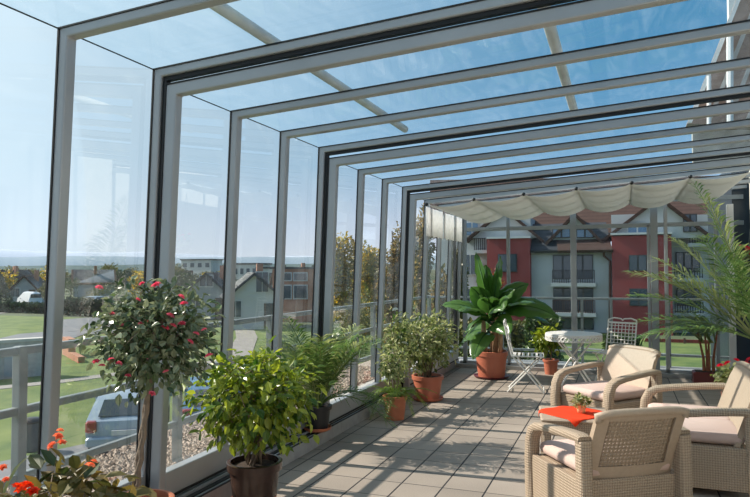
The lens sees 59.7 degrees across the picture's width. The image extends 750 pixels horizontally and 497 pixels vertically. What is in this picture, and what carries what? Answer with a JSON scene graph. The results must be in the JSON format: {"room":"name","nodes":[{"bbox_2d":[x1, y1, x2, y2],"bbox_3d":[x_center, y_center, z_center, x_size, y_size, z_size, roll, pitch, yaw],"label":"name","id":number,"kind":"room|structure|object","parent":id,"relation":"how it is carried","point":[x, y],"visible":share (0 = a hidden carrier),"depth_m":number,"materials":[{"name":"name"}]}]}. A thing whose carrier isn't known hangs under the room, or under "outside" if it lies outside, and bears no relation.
{"room":"sunroom","nodes":[
{"label":"sunroom","id":0,"kind":"room"},
{"bbox_2d":[226,453,282,496],"bbox_3d":[-0.756,1.480,4.101,0.348,0.300,0.348,-1,-2,21],"label":"pot","id":1,"kind":"object","parent":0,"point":[249,476],"depth_m":3.99,"materials":[{"name":"ceramic"}]},
{"bbox_2d":[304,402,331,428],"bbox_3d":[-0.502,1.468,5.717,0.258,0.200,0.258,-1,-2,21],"label":"pot","id":2,"kind":"object","parent":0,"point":[322,414],"depth_m":5.63,"materials":[{"name":"black"}]},
{"bbox_2d":[276,367,747,496],"bbox_3d":[1.252,1.707,4.146,4.300,0.120,11.750,-1,-2,21],"label":"floor","id":3,"kind":"structure","parent":0,"point":[470,442],"depth_m":5.56,"materials":[{"name":"tile"}]},
{"bbox_2d":[3,457,46,492],"bbox_3d":[-1.554,1.190,2.417,0.493,0.802,0.432,-1,-2,31],"label":"leaf plant","id":4,"kind":"object","parent":3,"relation":"on","point":[16,467],"visible":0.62,"depth_m":2.47,"materials":[{"name":"green plant"}]},
{"bbox_2d":[0,428,156,496],"bbox_3d":[-1.154,1.102,2.361,0.661,0.973,0.667,-1,-2,21],"label":"flowering plant","id":5,"kind":"object","parent":3,"relation":"on","point":[57,484],"visible":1,"depth_m":2.37,"materials":[{"name":"green plant"}]},
{"bbox_2d":[74,275,225,496],"bbox_3d":[-1.060,0.874,3.187,0.740,1.488,0.688,-2,-3,37],"label":"flowering topiary tree","id":6,"kind":"object","parent":3,"relation":"on","point":[143,332],"visible":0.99,"depth_m":3.09,"materials":[{"name":"plant"}]},
{"bbox_2d":[140,489,174,496],"bbox_3d":[-1.135,1.418,3.177,0.308,0.400,0.308,-1,-2,21],"label":"pot","id":7,"kind":"object","parent":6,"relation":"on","point":[160,492],"depth_m":3.30,"materials":[{"name":"ceramic"}]},
{"bbox_2d":[174,335,337,496],"bbox_3d":[-0.770,1.104,4.111,0.916,1.092,0.933,1,-2,-28],"label":"bush","id":8,"kind":"object","parent":3,"relation":"on","point":[262,406],"visible":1,"depth_m":3.96,"materials":[{"name":"green plant"}]},
{"bbox_2d":[382,394,406,420],"bbox_3d":[0.205,1.621,6.685,0.258,0.240,0.258,-1,-2,21],"label":"pot","id":9,"kind":"object","parent":3,"relation":"on","point":[398,414],"depth_m":6.59,"materials":[{"name":"ceramic"}]},
{"bbox_2d":[376,307,415,391],"bbox_3d":[0.249,1.205,7.239,0.468,1.110,0.532,-1,-2,21],"label":"shrub","id":10,"kind":"object","parent":3,"relation":"on","point":[400,338],"visible":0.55,"depth_m":7.20,"materials":[{"name":"green plant"}]},
{"bbox_2d":[361,339,435,420],"bbox_3d":[0.221,1.338,6.726,0.768,0.809,0.685,1,-2,-23],"label":"fern","id":11,"kind":"object","parent":3,"relation":"on","point":[398,398],"visible":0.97,"depth_m":6.65,"materials":[{"name":"green plant"}]},
{"bbox_2d":[389,308,466,401],"bbox_3d":[0.574,1.237,7.709,0.886,1.080,0.887,1,-2,-29],"label":"rounded shrub","id":12,"kind":"object","parent":3,"relation":"on","point":[437,346],"visible":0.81,"depth_m":7.55,"materials":[{"name":"green plant"}]},
{"bbox_2d":[412,373,443,399],"bbox_3d":[0.619,1.620,7.673,0.378,0.270,0.378,-1,-2,21],"label":"pot","id":13,"kind":"object","parent":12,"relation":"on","point":[432,381],"depth_m":7.54,"materials":[{"name":"orange ceramic"}]},
{"bbox_2d":[442,253,558,379],"bbox_3d":[1.740,0.934,9.218,1.620,1.787,1.059,-1,-2,21],"label":"banana plant","id":14,"kind":"object","parent":3,"relation":"on","point":[487,297],"visible":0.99,"depth_m":9.16,"materials":[{"name":"green plant"}]},
{"bbox_2d":[503,319,544,393],"bbox_3d":[1.877,1.344,8.243,0.493,0.890,0.399,-1,-2,14],"label":"folding chair","id":15,"kind":"object","parent":3,"relation":"on","point":[536,356],"visible":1,"depth_m":8.12,"materials":[{"name":"white paint"}]},
{"bbox_2d":[528,321,561,374],"bbox_3d":[2.518,1.455,9.628,0.491,0.773,0.535,-1,-2,21],"label":"potted shrub","id":16,"kind":"object","parent":3,"relation":"on","point":[550,364],"visible":0.75,"depth_m":9.54,"materials":[{"name":"green plant"}]},
{"bbox_2d":[539,405,606,453],"bbox_3d":[1.539,1.474,5.035,0.520,0.410,0.520,-1,-2,13],"label":"table","id":17,"kind":"object","parent":3,"relation":"on","point":[585,426],"visible":0.35,"depth_m":4.83,"materials":[{"name":"beige plastic"}]},
{"bbox_2d":[538,406,601,426],"bbox_3d":[1.538,1.289,5.042,0.441,0.056,0.441,1,-2,-29],"label":"tablecloth","id":18,"kind":"object","parent":17,"relation":"on","point":[570,413],"visible":0.77,"depth_m":5.00,"materials":[{"name":"red fabric"}]},
{"bbox_2d":[569,391,593,412],"bbox_3d":[1.585,1.180,5.018,0.184,0.162,0.173,-1,-2,21],"label":"table plant","id":19,"kind":"object","parent":18,"relation":"on","point":[581,405],"visible":1,"depth_m":5.00,"materials":[{"name":"green plant"}]},
{"bbox_2d":[545,331,602,386],"bbox_3d":[2.500,1.426,8.225,0.697,0.721,0.696,0,-2,3],"label":"bistro table","id":20,"kind":"object","parent":3,"relation":"on","point":[559,335],"visible":0.98,"depth_m":8.06,"materials":[{"name":"white paint"}]},
{"bbox_2d":[550,344,662,427],"bbox_3d":[2.216,1.333,6.212,0.793,0.777,0.740,1,-2,-27],"label":"woven armchair","id":21,"kind":"object","parent":3,"relation":"on","point":[627,371],"visible":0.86,"depth_m":6.20,"materials":[{"name":"beige wicker"}]},
{"bbox_2d":[562,380,645,400],"bbox_3d":[2.174,1.343,6.185,0.570,0.080,0.584,1,-2,-27],"label":"cushion","id":22,"kind":"object","parent":21,"relation":"on","point":[628,391],"depth_m":6.07,"materials":[{"name":"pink fabric"}]},
{"bbox_2d":[524,406,692,496],"bbox_3d":[1.407,1.267,3.963,0.720,0.752,0.793,0,-2,-13],"label":"woven armchair","id":23,"kind":"object","parent":3,"relation":"on","point":[608,462],"visible":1,"depth_m":3.72,"materials":[{"name":"beige wicker"}]},
{"bbox_2d":[540,439,669,475],"bbox_3d":[1.391,1.267,4.010,0.564,0.080,0.570,0,-2,-13],"label":"cushion","id":24,"kind":"object","parent":23,"relation":"on","point":[561,453],"depth_m":3.78,"materials":[{"name":"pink fabric"}]},
{"bbox_2d":[592,317,636,380],"bbox_3d":[3.101,1.349,8.445,0.493,0.890,0.399,2,-3,-45],"label":"folding chair","id":25,"kind":"object","parent":3,"relation":"on","point":[604,352],"visible":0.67,"depth_m":8.58,"materials":[{"name":"white paint"}]},
{"bbox_2d":[621,180,749,342],"bbox_3d":[3.206,0.508,6.329,1.571,2.424,1.574,-1,-2,21],"label":"date palm","id":26,"kind":"object","parent":3,"relation":"on","point":[743,284],"visible":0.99,"depth_m":6.22,"materials":[{"name":"green leaves"},{"name":"dark bark"},{"name":"soil"}]},
{"bbox_2d":[646,307,725,382],"bbox_3d":[4.144,1.284,8.626,1.078,1.033,0.830,-2,-3,38],"label":"slender palm","id":27,"kind":"object","parent":3,"relation":"on","point":[698,376],"visible":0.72,"depth_m":8.65,"materials":[{"name":"green leaves"},{"name":"brown bark"},{"name":"soil"}]},
{"bbox_2d":[640,361,749,496],"bbox_3d":[2.410,1.270,4.875,0.793,0.807,1.140,-1,-2,21],"label":"woven armchair","id":28,"kind":"object","parent":3,"relation":"on","point":[720,455],"visible":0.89,"depth_m":4.39,"materials":[{"name":"beige wicker"}]},
{"bbox_2d":[648,403,729,419],"bbox_3d":[2.449,1.304,5.120,0.570,0.080,0.488,-1,-2,21],"label":"cushion","id":29,"kind":"object","parent":28,"relation":"on","point":[649,404],"depth_m":5.25,"materials":[{"name":"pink fabric"}]},
{"bbox_2d":[683,417,744,444],"bbox_3d":[2.275,1.288,4.656,0.570,0.080,0.488,-1,-2,21],"label":"cushion","id":30,"kind":"object","parent":28,"relation":"on","point":[703,431],"depth_m":4.44,"materials":[{"name":"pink fabric"}]},
{"bbox_2d":[710,357,749,382],"bbox_3d":[3.575,1.390,6.459,0.465,0.669,0.446,-1,-2,21],"label":"geranium","id":31,"kind":"object","parent":3,"relation":"on","point":[720,377],"visible":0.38,"depth_m":6.43,"materials":[{"name":"green plant"}]},
{"bbox_2d":[542,358,558,374],"bbox_3d":[2.577,1.732,9.585,0.238,0.215,0.238,-1,-2,21],"label":"pot","id":32,"kind":"object","parent":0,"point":[550,364],"depth_m":9.50,"materials":[{"name":"orange ceramic"}]},
{"bbox_2d":[453,194,743,373],"bbox_3d":[3.153,0.491,9.663,4.100,2.598,0.210,-1,-2,21],"label":"frame","id":33,"kind":"structure","parent":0,"point":[652,227],"depth_m":9.46,"materials":[{"name":"grey metal"}]},
{"bbox_2d":[178,389,400,496],"bbox_3d":[-0.824,1.567,4.851,0.073,0.012,11.600,-1,-2,21],"label":"trim","id":34,"kind":"structure","parent":33,"relation":"attached to","point":[217,482],"depth_m":4.42,"materials":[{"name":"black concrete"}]},
{"bbox_2d":[402,156,749,387],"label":"window","id":35,"kind":"structure","parent":33,"relation":"in","point":[726,164],"depth_m":7.90,"materials":[{"name":"metal"}]},
{"bbox_2d":[426,207,461,241],"bbox_3d":[1.010,-0.310,9.277,0.026,0.378,2.033,-1,-2,21],"label":"blind","id":36,"kind":"object","parent":35,"relation":"attached to","point":[434,218],"visible":0.99,"depth_m":9.04,"materials":[{"name":"white fabric"}]},
{"bbox_2d":[425,172,749,223],"bbox_3d":[2.716,-0.616,8.603,3.644,0.354,2.232,-1,-2,21],"label":"awning","id":37,"kind":"object","parent":35,"relation":"hanging from","point":[524,207],"visible":1,"depth_m":8.36,"materials":[{"name":"white fabric"}]},
{"bbox_2d":[692,370,716,382],"bbox_3d":[4.439,1.718,8.682,0.400,0.170,0.260,-1,-2,21],"label":"pot","id":38,"kind":"object","parent":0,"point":[698,376],"depth_m":8.60,"materials":[{"name":"red ceramic"}]},
{"bbox_2d":[707,164,749,367],"bbox_3d":[3.558,1.663,4.750,0.525,6.000,14.500,-1,-2,21],"label":"wall","id":39,"kind":"structure","parent":0,"point":[733,346],"depth_m":9.10,"materials":[{"name":"white paint"}]},
{"bbox_2d":[0,0,577,496],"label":"sunroom frame","id":40,"kind":"structure","parent":39,"relation":"in","point":[475,10],"depth_m":3.31,"materials":[{"name":"metal"}]},
{"bbox_2d":[210,4,407,132],"bbox_3d":[-1.003,-1.377,3.364,0.076,0.072,7.500,-1,-2,21],"label":"pole","id":41,"kind":"object","parent":40,"relation":"on","point":[224,10],"visible":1,"depth_m":4.16,"materials":[{"name":"grey metal"}]},
{"bbox_2d":[538,6,577,109],"bbox_3d":[0.585,-1.405,2.715,0.076,0.072,7.400,-1,-2,21],"label":"pole","id":42,"kind":"object","parent":40,"relation":"on","point":[551,32],"visible":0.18,"depth_m":4.67,"materials":[{"name":"grey metal"}]},
{"bbox_2d":[175,359,691,496],"bbox_3d":[1.025,1.660,4.313,4.440,0.228,11.900,-1,-2,21],"label":"trim","id":43,"kind":"structure","parent":39,"relation":"attached to","point":[225,490],"depth_m":6.04,"materials":[{"name":"grey stone"}]},
{"bbox_2d":[258,316,397,432],"bbox_3d":[-0.427,1.081,5.779,1.296,1.016,1.198,0,-2,1],"label":"potted fern","id":44,"kind":"object","parent":43,"relation":"on","point":[334,364],"visible":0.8,"depth_m":5.61,"materials":[{"name":"green plant"}]},
{"bbox_2d":[147,0,749,495],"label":"sunroom frame","id":45,"kind":"structure","parent":39,"relation":"in","point":[180,477],"depth_m":4.20,"materials":[{"name":"metal"}]},
{"bbox_2d":[320,100,749,423],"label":"sunroom frame","id":46,"kind":"structure","parent":39,"relation":"in","point":[339,410],"depth_m":6.25,"materials":[{"name":"metal"}]},
{"bbox_2d":[458,357,715,370],"bbox_3d":[3.288,1.933,10.133,5.020,0.250,0.600,-1,-2,21],"label":"trim","id":47,"kind":"structure","parent":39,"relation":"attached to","point":[460,358],"depth_m":10.32,"materials":[{"name":"grey stone"}]},
{"bbox_2d":[427,296,728,366],"bbox_3d":[3.130,1.288,10.322,4.770,1.033,0.040,-1,-2,21],"label":"terrace railing","id":48,"kind":"object","parent":47,"relation":"on","point":[581,299],"visible":0.22,"depth_m":10.22,"materials":[{"name":"metal"}]},
{"bbox_2d":[739,233,749,266],"bbox_3d":[4.530,-0.205,7.822,0.369,0.990,0.366,-1,-2,21],"label":"hanging basket","id":49,"kind":"object","parent":39,"relation":"hanging from","point":[748,246],"visible":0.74,"depth_m":7.82,"materials":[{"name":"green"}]},
{"label":"outside","id":50,"kind":"structure","parent":0,"visible":0},
{"bbox_2d":[0,249,435,257],"bbox_3d":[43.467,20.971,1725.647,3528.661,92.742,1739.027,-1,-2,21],"label":"hill","id":51,"kind":"structure","parent":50,"point":[3,252],"depth_m":2065.52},
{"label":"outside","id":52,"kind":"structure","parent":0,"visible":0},
{"bbox_2d":[0,255,435,265],"bbox_3d":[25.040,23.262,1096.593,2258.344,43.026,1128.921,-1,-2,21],"label":"hill","id":53,"kind":"structure","parent":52,"point":[39,260],"depth_m":1288.00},
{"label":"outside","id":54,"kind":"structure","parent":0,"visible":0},
{"bbox_2d":[0,263,435,272],"bbox_3d":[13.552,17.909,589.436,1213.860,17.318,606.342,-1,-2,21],"label":"hill","id":55,"kind":"structure","parent":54,"point":[140,266],"depth_m":690.18,"materials":[{"name":"green plant"}]},
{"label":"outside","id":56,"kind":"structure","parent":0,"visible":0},
{"bbox_2d":[65,270,434,281],"bbox_3d":[6.954,11.767,269.303,550.471,6.610,270.418,-1,-2,21],"label":"hill","id":57,"kind":"structure","parent":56,"point":[432,275],"depth_m":336.61,"materials":[{"name":"green plant"}]},
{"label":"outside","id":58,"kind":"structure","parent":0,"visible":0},
{"bbox_2d":[0,315,710,461],"bbox_3d":[-13.611,5.523,28.970,74.000,0.110,55.000,-1,-2,21],"label":"lawn","id":59,"kind":"structure","parent":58,"point":[73,416],"depth_m":29.70,"materials":[{"name":"green plant"}]},
{"bbox_2d":[0,337,42,379],"bbox_3d":[-16.180,4.590,26.655,5.200,1.620,0.550,2,-3,-39],"label":"wall","id":60,"kind":"structure","parent":59,"relation":"on","point":[34,359],"depth_m":27.51,"materials":[{"name":"concrete"}]},
{"bbox_2d":[26,417,38,452],"bbox_3d":[-8.503,4.595,16.178,0.480,0.820,0.480,-1,-2,21],"label":"litter bin","id":61,"kind":"object","parent":59,"relation":"on","point":[32,422],"visible":0.54,"depth_m":16.01,"materials":[{"name":"grey plastic"}]},
{"bbox_2d":[62,336,84,362],"bbox_3d":[-15.512,5.176,33.651,0.350,0.950,4.200,1,-3,-35],"label":"brick pier","id":62,"kind":"structure","parent":59,"relation":"on","point":[71,353],"depth_m":33.64,"materials":[{"name":"orange brick"}]},
{"bbox_2d":[219,264,284,329],"bbox_3d":[-10.028,3.775,52.792,4.700,5.100,5.700,0,-2,-17],"label":"house","id":63,"kind":"structure","parent":59,"relation":"on","point":[253,291],"depth_m":50.39,"materials":[{"name":"slate tile"},{"name":"glass"},{"name":"painted render"}]},
{"bbox_2d":[333,231,354,341],"bbox_3d":[-2.156,2.403,41.264,2.451,6.989,2.276,-1,-2,21],"label":"tree","id":64,"kind":"object","parent":59,"relation":"on","point":[341,282],"visible":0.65,"depth_m":40.80,"materials":[{"name":"green plant"}]},
{"bbox_2d":[341,291,370,358],"bbox_3d":[-0.876,3.855,32.422,1.667,3.751,1.352,-1,-2,21],"label":"tree","id":65,"kind":"object","parent":59,"relation":"on","point":[363,316],"visible":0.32,"depth_m":32.31,"materials":[{"name":"green plant"}]},
{"bbox_2d":[350,240,387,335],"bbox_3d":[-0.527,2.742,43.884,2.948,7.190,3.037,-1,-2,26],"label":"tree","id":66,"kind":"object","parent":59,"relation":"on","point":[369,257],"visible":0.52,"depth_m":43.09,"materials":[{"name":"green plant"}]},
{"bbox_2d":[373,221,400,344],"bbox_3d":[1.006,2.073,37.900,2.037,7.394,2.240,-1,-2,27],"label":"tree","id":67,"kind":"object","parent":59,"relation":"on","point":[391,286],"visible":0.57,"depth_m":37.72,"materials":[{"name":"green plant"}]},
{"bbox_2d":[413,203,435,336],"bbox_3d":[2.272,1.587,34.310,1.791,8.099,1.957,-1,-2,21],"label":"tree","id":68,"kind":"object","parent":59,"relation":"on","point":[419,232],"visible":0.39,"depth_m":34.05,"materials":[{"name":"green plant"}]},
{"bbox_2d":[426,263,453,330],"bbox_3d":[3.073,2.890,31.835,1.644,6.135,1.645,-1,-2,25],"label":"tree","id":69,"kind":"object","parent":59,"relation":"on","point":[443,282],"visible":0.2,"depth_m":31.56,"materials":[{"name":"green plant"}]},
{"bbox_2d":[444,250,469,321],"bbox_3d":[4.530,2.706,36.818,1.590,6.029,1.850,1,-2,-22],"label":"tree","id":70,"kind":"object","parent":59,"relation":"on","point":[461,313],"visible":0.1,"depth_m":36.40,"materials":[{"name":"green plant"}]},
{"bbox_2d":[432,317,527,359],"bbox_3d":[4.769,4.412,30.112,5.023,2.506,1.589,-1,-2,21],"label":"hedge","id":71,"kind":"object","parent":59,"relation":"on","point":[517,336],"visible":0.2,"depth_m":29.35,"materials":[{"name":"green plant"}]},
{"bbox_2d":[523,314,564,361],"bbox_3d":[6.766,3.947,26.170,1.627,2.889,1.578,-1,-2,21],"label":"hedge","id":72,"kind":"object","parent":59,"relation":"on","point":[530,324],"visible":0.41,"depth_m":25.81,"materials":[{"name":"green plant"}]},
{"bbox_2d":[601,331,642,349],"bbox_3d":[12.681,5.008,33.537,2.072,1.511,1.604,-1,-2,21],"label":"hedge","id":73,"kind":"object","parent":59,"relation":"on","point":[604,335],"visible":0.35,"depth_m":33.14,"materials":[{"name":"green plant"}]},
{"bbox_2d":[642,338,707,343],"bbox_3d":[19.574,5.602,39.499,11.320,0.348,0.160,-1,-2,21],"label":"fence","id":74,"kind":"object","parent":59,"relation":"on","point":[684,341],"visible":0.2,"depth_m":39.84,"materials":[{"name":"brown"}]},
{"bbox_2d":[686,0,749,168],"bbox_3d":[8.383,-2.267,13.883,2.860,14.488,7.390,-1,-2,29],"label":"building","id":75,"kind":"structure","parent":59,"relation":"on","point":[738,46],"depth_m":11.26,"materials":[{"name":"white paint"}]},
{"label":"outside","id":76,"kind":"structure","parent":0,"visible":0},
{"bbox_2d":[63,317,109,331],"bbox_3d":[-24.567,6.526,56.657,4.602,0.150,17.413,1,-2,-26],"label":"apron","id":77,"kind":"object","parent":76,"point":[69,325],"visible":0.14,"depth_m":56.08,"materials":[{"name":"concrete"}]},
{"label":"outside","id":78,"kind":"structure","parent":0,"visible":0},
{"bbox_2d":[0,429,170,488],"bbox_3d":[-3.885,5.050,16.621,5.692,0.120,14.230,-2,-3,39],"label":"strip","id":79,"kind":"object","parent":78,"point":[67,451],"depth_m":15.77,"materials":[{"name":"concrete"}]},
{"bbox_2d":[85,384,171,448],"bbox_3d":[-6.407,4.286,17.332,2.040,1.450,4.425,0,-2,-15],"label":"parked car","id":80,"kind":"object","parent":79,"relation":"on","point":[106,422],"visible":0.49,"depth_m":15.37,"materials":[{"name":"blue metal"}]},
{"bbox_2d":[85,420,96,432],"bbox_3d":[-6.597,4.146,15.217,0.240,0.260,0.260,0,-2,-15],"label":"tail light","id":81,"kind":"object","parent":80,"relation":"attached to","point":[90,425],"depth_m":15.11,"materials":[{"name":"red plastic"}]},
{"bbox_2d":[182,376,240,424],"bbox_3d":[-4.573,4.329,18.630,2.020,1.450,4.425,0,-2,-15],"label":"parked car","id":82,"kind":"object","parent":79,"relation":"on","point":[197,390],"visible":0.06,"depth_m":16.96,"materials":[{"name":"blue paint"}]},
{"bbox_2d":[182,409,191,416],"bbox_3d":[-4.754,4.188,16.518,0.240,0.260,0.260,0,-2,-15],"label":"tail light","id":83,"kind":"object","parent":82,"relation":"attached to","point":[183,410],"depth_m":16.40,"materials":[{"name":"red plastic"}]},
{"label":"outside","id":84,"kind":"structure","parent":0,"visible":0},
{"bbox_2d":[0,360,216,388],"bbox_3d":[-10.688,5.502,28.853,1.201,0.130,12.024,-2,-3,42],"label":"path","id":85,"kind":"structure","parent":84,"point":[112,374],"depth_m":26.78,"materials":[{"name":"grey concrete"}]},
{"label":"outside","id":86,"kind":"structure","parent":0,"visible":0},
{"bbox_2d":[232,329,257,369],"bbox_3d":[-8.562,5.969,42.135,1.950,0.140,25.654,0,-2,-10],"label":"path","id":87,"kind":"structure","parent":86,"point":[245,341],"depth_m":41.24,"materials":[{"name":"grey concrete"}]},
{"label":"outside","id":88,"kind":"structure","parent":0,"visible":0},
{"bbox_2d":[0,329,115,338],"bbox_3d":[-20.645,6.139,46.044,9.534,0.140,20.144,-1,-2,21],"label":"road","id":89,"kind":"structure","parent":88,"point":[73,334],"depth_m":46.21,"materials":[{"name":"grey asphalt"}]},
{"bbox_3d":[1.554,3.227,3.578,7.700,2.800,14.000,-1,-2,21],"label":"trim","id":90,"kind":"structure","parent":0,"visible":0},
{"bbox_2d":[62,348,425,496],"bbox_3d":[-1.390,1.765,5.858,0.730,0.300,13.100,-1,-2,21],"label":"gravel bed","id":91,"kind":"object","parent":90,"relation":"on","point":[367,363],"depth_m":8.29,"materials":[{"name":"grey gravel"}]},
{"bbox_2d":[0,365,382,496],"bbox_3d":[-1.233,1.617,6.289,0.765,0.035,7.047,-1,-2,21],"label":"pebbles","id":92,"kind":"object","parent":91,"relation":"on","point":[122,462],"visible":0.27,"depth_m":5.12,"materials":[{"name":"grey gravel"}]},
{"bbox_2d":[0,295,430,495],"bbox_3d":[-1.146,1.107,5.667,0.056,1.000,11.871,-1,-2,21],"label":"terrace railing","id":93,"kind":"object","parent":91,"relation":"on","point":[19,410],"visible":0.34,"depth_m":3.94,"materials":[{"name":"metal"}]},
{"bbox_2d":[330,361,417,401],"bbox_3d":[-1.016,1.709,5.506,0.220,0.225,12.700,-1,-2,21],"label":"trim","id":94,"kind":"structure","parent":90,"relation":"on","point":[372,381],"depth_m":8.05,"materials":[{"name":"concrete"}]},
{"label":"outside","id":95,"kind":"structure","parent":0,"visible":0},
{"bbox_2d":[0,281,706,339],"bbox_3d":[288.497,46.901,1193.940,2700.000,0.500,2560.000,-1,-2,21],"label":"ground","id":96,"kind":"structure","parent":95,"point":[336,324],"depth_m":64.31,"materials":[{"name":"green plant"}]},
{"bbox_2d":[0,272,13,301],"bbox_3d":[-49.050,4.748,84.498,4.762,5.682,4.751,-1,-2,16],"label":"tree","id":97,"kind":"object","parent":96,"relation":"on","point":[3,286],"visible":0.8,"depth_m":84.61,"materials":[{"name":"green plant"}]},
{"bbox_2d":[0,269,19,294],"bbox_3d":[-61.358,5.794,106.807,5.117,5.208,5.863,-1,-2,19],"label":"tree","id":98,"kind":"object","parent":96,"relation":"on","point":[5,275],"visible":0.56,"depth_m":107.16,"materials":[{"name":"yellow plant"}]},
{"bbox_2d":[0,266,32,297],"bbox_3d":[-67.532,6.079,121.307,6.821,5.700,7.700,-1,-2,22],"label":"house","id":99,"kind":"structure","parent":96,"relation":"on","point":[22,272],"depth_m":121.08,"materials":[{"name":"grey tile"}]},
{"bbox_2d":[0,301,44,313],"bbox_3d":[-39.954,6.605,72.503,14.349,1.744,1.968,-1,-2,21],"label":"hedge","id":100,"kind":"object","parent":96,"relation":"on","point":[18,307],"visible":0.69,"depth_m":71.45,"materials":[{"name":"green plant"}]},
{"bbox_2d":[9,270,44,301],"bbox_3d":[-50.485,5.575,95.939,4.300,4.800,5.700,0,-2,-8],"label":"house","id":101,"kind":"structure","parent":96,"relation":"on","point":[31,283],"depth_m":93.51,"materials":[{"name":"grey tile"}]},
{"bbox_2d":[17,291,41,302],"bbox_3d":[-45.261,6.596,85.734,4.425,1.900,2.020,-2,-3,42],"label":"parked car","id":102,"kind":"object","parent":96,"relation":"on","point":[27,296],"visible":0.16,"depth_m":84.56,"materials":[{"name":"white paint"}]},
{"bbox_2d":[37,279,44,299],"bbox_3d":[-43.380,5.707,86.518,2.668,3.832,2.414,-1,-2,21],"label":"tree","id":103,"kind":"object","parent":96,"relation":"on","point":[41,287],"visible":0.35,"depth_m":86.28,"materials":[{"name":"green plant"}]},
{"bbox_2d":[39,265,45,281],"bbox_3d":[-67.175,6.384,135.950,4.955,6.155,5.677,0,-2,-8],"label":"tree","id":104,"kind":"object","parent":96,"relation":"on","point":[43,276],"visible":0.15,"depth_m":134.53,"materials":[{"name":"yellow plant"}]},
{"bbox_2d":[65,278,81,297],"bbox_3d":[-49.340,6.460,105.852,3.212,3.746,3.342,-1,-2,21],"label":"tree","id":105,"kind":"object","parent":96,"relation":"on","point":[70,281],"visible":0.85,"depth_m":105.93,"materials":[{"name":"green plant"}]},
{"bbox_2d":[63,296,121,316],"bbox_3d":[-28.841,6.039,66.196,8.227,2.472,1.952,-1,-2,21],"label":"hedge","id":106,"kind":"object","parent":96,"relation":"on","point":[79,305],"visible":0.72,"depth_m":65.82,"materials":[{"name":"green plant"}]},
{"bbox_2d":[71,266,116,296],"bbox_3d":[-53.297,6.137,123.886,7.700,5.700,8.247,1,-2,-26],"label":"house","id":107,"kind":"structure","parent":96,"relation":"on","point":[90,279],"depth_m":121.33,"materials":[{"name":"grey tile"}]},
{"bbox_2d":[84,283,112,297],"bbox_3d":[-35.881,5.923,84.053,3.626,3.186,4.448,-1,-2,18],"label":"tree","id":108,"kind":"object","parent":96,"relation":"on","point":[105,288],"visible":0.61,"depth_m":84.17,"materials":[{"name":"green plant"}]},
{"bbox_2d":[100,262,117,270],"bbox_3d":[-74.148,7.501,182.742,6.732,7.321,6.336,-1,-2,16],"label":"tree","id":109,"kind":"object","parent":96,"relation":"on","point":[105,267],"visible":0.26,"depth_m":182.14,"materials":[{"name":"green plant"}]},
{"bbox_2d":[106,279,125,296],"bbox_3d":[-44.313,6.900,112.947,4.040,3.351,3.481,-1,-2,21],"label":"tree","id":110,"kind":"object","parent":96,"relation":"on","point":[117,289],"visible":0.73,"depth_m":112.71,"materials":[{"name":"green plant"}]},
{"bbox_2d":[113,268,131,289],"bbox_3d":[-53.438,6.750,135.848,5.516,5.348,6.123,-1,-2,26],"label":"tree","id":111,"kind":"object","parent":96,"relation":"on","point":[118,276],"visible":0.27,"depth_m":135.85,"materials":[{"name":"green plant"}]},
{"bbox_2d":[127,271,143,296],"bbox_3d":[-36.494,5.834,102.765,4.950,4.714,4.320,0,-2,3],"label":"tree","id":112,"kind":"object","parent":96,"relation":"on","point":[140,276],"visible":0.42,"depth_m":101.95,"materials":[{"name":"yellow plant"}]},
{"bbox_2d":[175,263,186,284],"bbox_3d":[-44.315,6.447,144.440,6.075,6.527,5.718,-1,-2,19],"label":"tree","id":113,"kind":"object","parent":96,"relation":"on","point":[177,270],"visible":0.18,"depth_m":143.74,"materials":[{"name":"green plant"}]},
{"bbox_2d":[174,270,191,306],"bbox_3d":[-25.245,5.088,83.848,3.291,4.792,3.007,1,-2,-22],"label":"tree","id":114,"kind":"object","parent":96,"relation":"on","point":[181,283],"visible":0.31,"depth_m":84.03,"materials":[{"name":"green plant"}]},
{"bbox_2d":[182,268,194,286],"bbox_3d":[-46.037,7.372,155.972,5.823,5.516,5.246,1,-2,-22],"label":"tree","id":115,"kind":"object","parent":96,"relation":"on","point":[189,273],"visible":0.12,"depth_m":155.60,"materials":[{"name":"green plant"}]},
{"bbox_2d":[180,259,223,275],"bbox_3d":[-54.314,7.633,205.052,11.600,8.550,6.600,-1,-2,21],"label":"office block","id":116,"kind":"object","parent":96,"relation":"on","point":[197,265],"visible":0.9,"depth_m":202.25,"materials":[{"name":"stone"}]},
{"bbox_2d":[183,265,223,318],"bbox_3d":[-15.818,4.206,64.389,5.100,5.100,6.700,0,-2,1],"label":"house","id":117,"kind":"structure","parent":96,"relation":"on","point":[211,283],"depth_m":61.37,"materials":[{"name":"slate tile"},{"name":"glass"},{"name":"painted render"}]},
{"bbox_2d":[235,263,271,281],"bbox_3d":[-28.753,6.689,152.727,7.100,6.550,6.600,-1,-2,21],"label":"office block","id":118,"kind":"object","parent":96,"relation":"on","point":[242,269],"visible":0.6,"depth_m":150.16,"materials":[{"name":"stone"}]},
{"bbox_2d":[270,267,313,321],"bbox_3d":[-7.189,4.189,61.037,4.200,4.850,6.400,0,-2,1],"label":"house","id":119,"kind":"structure","parent":96,"relation":"on","point":[298,281],"depth_m":58.00,"materials":[{"name":"orange brick"}]},
{"bbox_2d":[430,176,709,335],"bbox_3d":[16.095,-0.288,51.710,27.067,13.015,10.257,-1,-2,21],"label":"apartment building","id":120,"kind":"structure","parent":96,"relation":"on","point":[540,259],"depth_m":47.35,"materials":[{"name":"red and white painted plaster"},{"name":"glass"},{"name":"brown roof tile"}]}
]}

